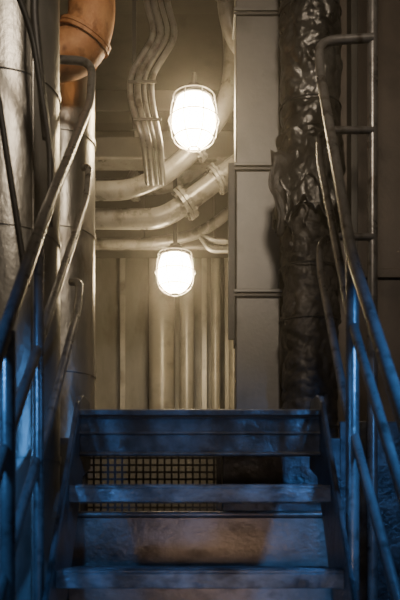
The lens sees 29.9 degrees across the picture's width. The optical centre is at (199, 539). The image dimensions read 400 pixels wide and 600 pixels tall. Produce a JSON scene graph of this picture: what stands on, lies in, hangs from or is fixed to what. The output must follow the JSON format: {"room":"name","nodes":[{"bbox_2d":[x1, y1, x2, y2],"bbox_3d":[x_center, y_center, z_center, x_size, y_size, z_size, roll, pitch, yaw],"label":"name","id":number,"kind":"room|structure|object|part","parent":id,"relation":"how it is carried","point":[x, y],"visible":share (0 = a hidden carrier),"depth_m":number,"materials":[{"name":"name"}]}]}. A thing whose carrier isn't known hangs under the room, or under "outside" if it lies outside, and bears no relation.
{"room":"industrial stairwell","nodes":[
{"label":"industrial stairwell","id":0,"kind":"room"},
{"bbox_2d":[60,14,233,130],"bbox_3d":[0.000,-3.050,2.200,3.400,0.100,7.800,0,0,0],"label":"ceiling","id":1,"kind":"structure","parent":0,"point":[198,47],"depth_m":4.65,"materials":[{"name":"paint"}]},
{"bbox_2d":[0,0,52,286],"bbox_3d":[-0.504,-1.829,1.996,0.159,2.341,0.355,0,0,36],"label":"cable","id":2,"kind":"object","parent":1,"relation":"hanging from","point":[32,23],"visible":0.89,"depth_m":2.11,"materials":[{"name":"black metal"}]},
{"bbox_2d":[60,0,114,83],"bbox_3d":[-0.527,-2.404,2.960,0.385,1.192,0.218,0,0,0],"label":"rusty pipe elbow","id":3,"kind":"object","parent":1,"relation":"attached to","point":[86,31],"visible":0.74,"depth_m":2.89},
{"bbox_2d":[127,0,176,185],"bbox_3d":[-0.231,-2.432,3.775,0.243,1.136,0.355,0,0,0],"label":"bundle","id":4,"kind":"object","parent":1,"relation":"attached to","point":[149,54],"visible":1,"depth_m":3.62,"materials":[{"name":"paint"}]},
{"bbox_2d":[95,90,219,108],"bbox_3d":[0.000,-2.920,5.010,3.200,0.160,0.020,0,0,0],"label":"web","id":5,"kind":"object","parent":1,"relation":"attached to","point":[104,99],"visible":0.02,"depth_m":5.00,"materials":[{"name":"paint"}]},
{"bbox_2d":[95,109,233,122],"bbox_3d":[0.000,-2.833,5.010,3.200,0.015,0.140,0,0,0],"label":"flange","id":6,"kind":"object","parent":5,"relation":"attached to","point":[101,115],"visible":0.02,"depth_m":5.00,"materials":[{"name":"paint"}]},
{"bbox_2d":[95,131,227,249],"bbox_3d":[0.000,-2.457,4.965,3.100,1.086,0.062,0,0,0],"label":"pipe","id":7,"kind":"object","parent":1,"relation":"attached to","point":[131,173],"visible":0.09,"depth_m":4.94,"materials":[{"name":"beige metal"}]},
{"bbox_2d":[95,131,233,257],"bbox_3d":[0.000,-2.550,5.505,3.200,0.900,0.170,0,0,0],"label":"girder","id":8,"kind":"object","parent":1,"relation":"attached to","point":[216,203],"visible":0.15,"depth_m":5.50,"materials":[{"name":"metal"}]},
{"bbox_2d":[95,1,233,200],"bbox_3d":[-0.654,-2.449,4.156,1.798,1.102,0.333,0,0,10],"label":"pipe","id":9,"kind":"object","parent":1,"relation":"hanging from","point":[178,163],"visible":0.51,"depth_m":4.11,"materials":[{"name":"metal"}]},
{"bbox_2d":[216,0,233,53],"bbox_3d":[0.631,-2.628,3.580,1.137,0.743,0.165,0,0,0],"label":"riser pipe","id":10,"kind":"object","parent":1,"relation":"attached to","point":[225,7],"visible":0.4,"depth_m":3.54,"materials":[{"name":"beige metal"}]},
{"bbox_2d":[95,258,223,408],"bbox_3d":[0.000,-1.500,6.050,3.200,3.000,0.100,0,0,0],"label":"wall","id":11,"kind":"structure","parent":0,"point":[107,270],"depth_m":6.00,"materials":[{"name":"beige metal"}]},
{"bbox_2d":[149,258,174,408],"bbox_3d":[-0.290,-1.550,5.807,0.212,2.900,0.386,0,0,0],"label":"pipe","id":12,"kind":"object","parent":11,"relation":"attached to","point":[161,305],"visible":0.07,"depth_m":5.64,"materials":[{"name":"metal"}]},
{"bbox_2d":[120,258,228,408],"bbox_3d":[-0.201,-1.550,5.936,1.710,2.900,0.128,0,0,0],"label":"pipe","id":13,"kind":"object","parent":11,"relation":"attached to","point":[122,260],"visible":0.08,"depth_m":5.87,"materials":[{"name":"metal"}]},
{"bbox_2d":[180,258,193,408],"bbox_3d":[-0.100,-1.550,5.829,0.126,2.900,0.343,0,0,0],"label":"pipe","id":14,"kind":"object","parent":11,"relation":"attached to","point":[186,300],"visible":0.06,"depth_m":5.67,"materials":[{"name":"metal"}]},
{"bbox_2d":[211,258,219,408],"bbox_3d":[0.120,-1.550,5.838,0.086,2.900,0.323,0,0,0],"label":"pipe","id":15,"kind":"object","parent":11,"relation":"attached to","point":[215,262],"visible":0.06,"depth_m":5.69,"materials":[{"name":"metal"}]},
{"bbox_2d":[229,340,233,408],"bbox_3d":[0.270,-1.550,5.831,0.116,2.900,0.338,0,0,0],"label":"pipe","id":16,"kind":"object","parent":11,"relation":"attached to","point":[231,350],"visible":0.02,"depth_m":5.68,"materials":[{"name":"metal"}]},
{"bbox_2d":[280,0,399,437],"bbox_3d":[0.880,-1.550,3.331,1.440,2.900,0.058,0,0,0],"label":"wall","id":17,"kind":"structure","parent":0,"point":[388,10],"depth_m":3.30,"materials":[{"name":"grey metal"}]},
{"bbox_2d":[228,0,281,408],"bbox_3d":[0.231,-1.550,3.219,0.225,2.900,0.162,0,0,0],"label":"ventilation duct","id":18,"kind":"object","parent":17,"relation":"attached to","point":[254,291],"visible":0.78,"depth_m":3.15,"materials":[{"name":"metal"}]},
{"bbox_3d":[0.134,-1.210,3.145,0.032,0.740,0.010,0,0,0],"label":"angle leg","id":19,"kind":"part","parent":18,"relation":"part of","materials":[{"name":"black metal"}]},
{"bbox_2d":[347,0,357,250],"bbox_3d":[0.660,-1.550,3.250,0.030,2.900,0.100,0,0,0],"label":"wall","id":20,"kind":"structure","parent":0,"point":[352,5],"depth_m":3.20,"materials":[{"name":"grey metal"}]},
{"bbox_2d":[363,269,399,277],"bbox_3d":[1.137,-1.170,3.293,0.925,0.040,0.015,0,0,0],"label":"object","id":21,"kind":"structure","parent":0,"point":[382,273],"depth_m":3.29,"materials":[{"name":"metal"}]},
{"bbox_3d":[0.000,1.650,0.650,3.200,0.100,4.500,0,0,0],"label":"floor","id":22,"kind":"structure","parent":0,"visible":0},
{"bbox_2d":[0,0,60,599],"bbox_3d":[-0.625,-0.700,2.420,0.348,4.600,0.348,0,0,25],"label":"pipe","id":23,"kind":"object","parent":22,"relation":"on","point":[18,86],"visible":0.57,"depth_m":2.28,"materials":[{"name":"metal"}]},
{"bbox_2d":[0,55,95,599],"bbox_3d":[-0.464,-0.118,1.731,0.159,3.435,2.250,0,0,0],"label":"handrail","id":24,"kind":"object","parent":22,"relation":"on","point":[12,405],"visible":0.98,"depth_m":1.85,"materials":[{"name":"metal"}]},
{"bbox_3d":[-0.405,0.105,1.580,0.033,1.090,0.033,0,0,0],"label":"post","id":25,"kind":"part","parent":24,"relation":"part of","materials":[{"name":"metal"}]},
{"bbox_3d":[-0.400,-0.240,1.860,0.026,1.040,0.026,0,0,0],"label":"post","id":26,"kind":"part","parent":24,"relation":"part of","materials":[{"name":"metal"}]},
{"bbox_3d":[-0.418,0.033,1.655,0.061,1.851,1.829,0,0,0],"label":"rail","id":27,"kind":"part","parent":24,"relation":"part of","materials":[{"name":"metal"}]},
{"bbox_3d":[-0.413,-0.312,1.755,0.051,2.140,2.030,0,0,0],"label":"rail","id":28,"kind":"part","parent":24,"relation":"part of","materials":[{"name":"metal"}]},
{"bbox_3d":[-0.464,-0.490,1.731,0.159,2.692,2.250,0,0,0],"label":"rail","id":29,"kind":"part","parent":24,"relation":"part of","materials":[{"name":"metal"}]},
{"bbox_2d":[80,457,221,510],"bbox_3d":[-0.180,0.640,2.760,0.520,1.920,0.020,0,0,0],"label":"steel grating","id":30,"kind":"object","parent":22,"relation":"on","point":[83,506],"visible":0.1,"depth_m":2.75,"materials":[{"name":"black metal"}]},
{"bbox_3d":[-0.430,0.640,2.760,0.020,1.920,0.020,0,0,0],"label":"grating leg","id":31,"kind":"part","parent":30,"relation":"part of","materials":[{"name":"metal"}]},
{"bbox_3d":[0.070,0.640,2.760,0.020,1.920,0.020,0,0,0],"label":"grating leg","id":32,"kind":"part","parent":30,"relation":"part of","materials":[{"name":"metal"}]},
{"bbox_2d":[69,511,330,599],"bbox_3d":[0.000,0.750,2.602,0.910,1.700,0.027,0,0,0],"label":"plate","id":33,"kind":"object","parent":22,"relation":"on","point":[102,538],"visible":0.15,"depth_m":2.60,"materials":[{"name":"metal"}]},
{"bbox_2d":[42,395,399,599],"bbox_3d":[0.125,0.575,1.716,2.150,2.050,2.009,0,0,0],"label":"staircase","id":34,"kind":"structure","parent":22,"relation":"on","point":[273,459],"depth_m":2.23,"materials":[{"name":"metal"}]},
{"bbox_3d":[-0.480,0.619,2.690,0.040,1.963,0.060,0,0,0],"label":"landing leg","id":35,"kind":"part","parent":34,"relation":"part of","materials":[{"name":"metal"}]},
{"bbox_3d":[0.480,0.619,2.690,0.040,1.963,0.060,0,0,0],"label":"landing leg","id":36,"kind":"part","parent":34,"relation":"part of","materials":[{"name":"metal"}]},
{"bbox_2d":[315,0,399,599],"bbox_3d":[0.500,-0.700,1.617,0.236,4.600,2.022,0,0,0],"label":"handrail","id":37,"kind":"object","parent":22,"relation":"on","point":[354,287],"visible":0.99,"depth_m":2.04,"materials":[{"name":"metal"}]},
{"bbox_3d":[0.400,-0.305,1.970,0.035,0.871,0.035,0,0,0],"label":"post","id":38,"kind":"part","parent":37,"relation":"part of","materials":[{"name":"metal"}]},
{"bbox_3d":[0.493,-0.399,1.611,0.216,2.712,2.010,0,0,0],"label":"rail","id":39,"kind":"part","parent":37,"relation":"part of","materials":[{"name":"metal"}]},
{"bbox_3d":[0.495,-0.002,1.677,0.214,2.121,1.872,0,0,0],"label":"rail","id":40,"kind":"part","parent":37,"relation":"part of","materials":[{"name":"metal"}]},
{"bbox_3d":[0.494,-0.287,1.677,0.214,2.290,1.872,0,0,0],"label":"rail","id":41,"kind":"part","parent":37,"relation":"part of","materials":[{"name":"metal"}]},
{"bbox_3d":[0.600,-0.700,2.610,0.036,4.600,0.036,0,0,0],"label":"post","id":42,"kind":"part","parent":37,"relation":"part of","materials":[{"name":"metal"}]},
{"bbox_3d":[0.000,-0.050,4.450,3.200,0.100,3.100,0,0,0],"label":"deck","id":43,"kind":"object","parent":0,"visible":0},
{"bbox_2d":[60,66,97,510],"bbox_3d":[-0.592,-1.100,3.240,0.300,2.000,0.300,0,0,0],"label":"pipe","id":44,"kind":"object","parent":43,"relation":"on","point":[80,376],"visible":0.32,"depth_m":3.13,"materials":[{"name":"metal"}]},
{"bbox_2d":[95,459,215,510],"bbox_3d":[0.000,-0.440,5.575,3.200,0.680,0.050,0,0,0],"label":"baseboard","id":45,"kind":"structure","parent":43,"relation":"on","point":[97,461],"depth_m":5.55,"materials":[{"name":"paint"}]},
{"bbox_2d":[268,0,345,437],"bbox_3d":[0.439,-1.549,3.007,0.301,2.898,0.317,0,0,11],"label":"insulated pipe","id":46,"kind":"object","parent":43,"relation":"on","point":[299,218],"visible":0.71,"depth_m":2.90,"materials":[{"name":"metal"}]},
{"bbox_3d":[-1.650,-0.650,2.200,0.100,4.700,7.800,0,0,0],"label":"wall","id":47,"kind":"structure","parent":0,"visible":0},
{"bbox_2d":[59,0,217,13],"bbox_3d":[0.000,-2.833,3.960,3.200,0.015,0.140,0,0,0],"label":"flange","id":48,"kind":"object","parent":47,"relation":"attached to","point":[121,6],"visible":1,"depth_m":3.98,"materials":[{"name":"paint"}]},
{"bbox_2d":[95,171,205,201],"bbox_3d":[-0.049,-2.515,5.172,2.907,0.320,0.207,0,0,3],"label":"pipe","id":49,"kind":"object","parent":47,"relation":"attached to","point":[185,178],"visible":0.21,"depth_m":5.15,"materials":[{"name":"beige metal"}]},
{"bbox_2d":[95,206,227,253],"bbox_3d":[-0.175,-2.011,4.692,2.752,0.446,0.118,0,0,1],"label":"drain pipe","id":50,"kind":"object","parent":47,"relation":"attached to","point":[201,232],"visible":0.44,"depth_m":4.68,"materials":[{"name":"beige metal"}]},
{"bbox_2d":[95,157,228,170],"bbox_3d":[0.000,-2.263,4.510,3.200,0.015,0.140,0,0,0],"label":"flange","id":51,"kind":"object","parent":47,"relation":"attached to","point":[101,163],"visible":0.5,"depth_m":4.49,"materials":[{"name":"beige metal"}]},
{"bbox_2d":[95,137,233,156],"bbox_3d":[0.000,-2.345,4.510,3.200,0.150,0.020,0,0,0],"label":"web","id":52,"kind":"object","parent":51,"relation":"on","point":[105,146],"visible":0.08,"depth_m":4.50,"materials":[{"name":"paint"}]},
{"bbox_2d":[168,72,219,152],"bbox_3d":[-0.030,-2.177,4.036,0.256,0.512,0.928,0,0,0],"label":"lamp","id":53,"kind":"object","parent":52,"relation":"attached to","point":[193,114],"visible":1,"depth_m":3.63,"materials":[{"name":"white glass"}]},
{"bbox_2d":[172,91,214,149],"bbox_3d":[-0.030,-2.055,3.700,0.212,0.232,0.212,0,0,0],"label":"glass jar","id":54,"kind":"object","parent":53,"relation":"on","point":[193,114],"depth_m":3.63,"materials":[{"name":"white glass"}]},
{"bbox_3d":[-0.030,-2.326,4.093,0.025,0.213,0.813,0,0,0],"label":"mount stem","id":55,"kind":"part","parent":53,"relation":"part of","materials":[{"name":"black metal"}]},
{"bbox_2d":[154,178,195,296],"bbox_3d":[-0.150,-1.866,4.520,0.249,0.788,0.249,0,0,0],"label":"lamp","id":56,"kind":"object","parent":51,"relation":"hanging from","point":[174,271],"visible":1,"depth_m":4.45,"materials":[{"name":"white glass"}]},
{"bbox_3d":[-0.150,-2.010,4.520,0.025,0.500,0.026,0,0,0],"label":"mount stem","id":57,"kind":"part","parent":56,"relation":"part of","materials":[{"name":"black metal"}]},
{"bbox_2d":[158,252,191,292],"bbox_3d":[-0.150,-1.600,4.520,0.206,0.222,0.206,0,0,0],"label":"glass jar","id":58,"kind":"object","parent":56,"relation":"on","point":[175,269],"depth_m":4.45,"materials":[{"name":"white glass"}]},
{"bbox_2d":[95,154,233,229],"bbox_3d":[-0.175,-2.080,4.325,2.750,0.554,0.213,0,0,0],"label":"pipe","id":59,"kind":"object","parent":47,"relation":"attached to","point":[185,202],"visible":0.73,"depth_m":4.29,"materials":[{"name":"beige metal"}]}
]}

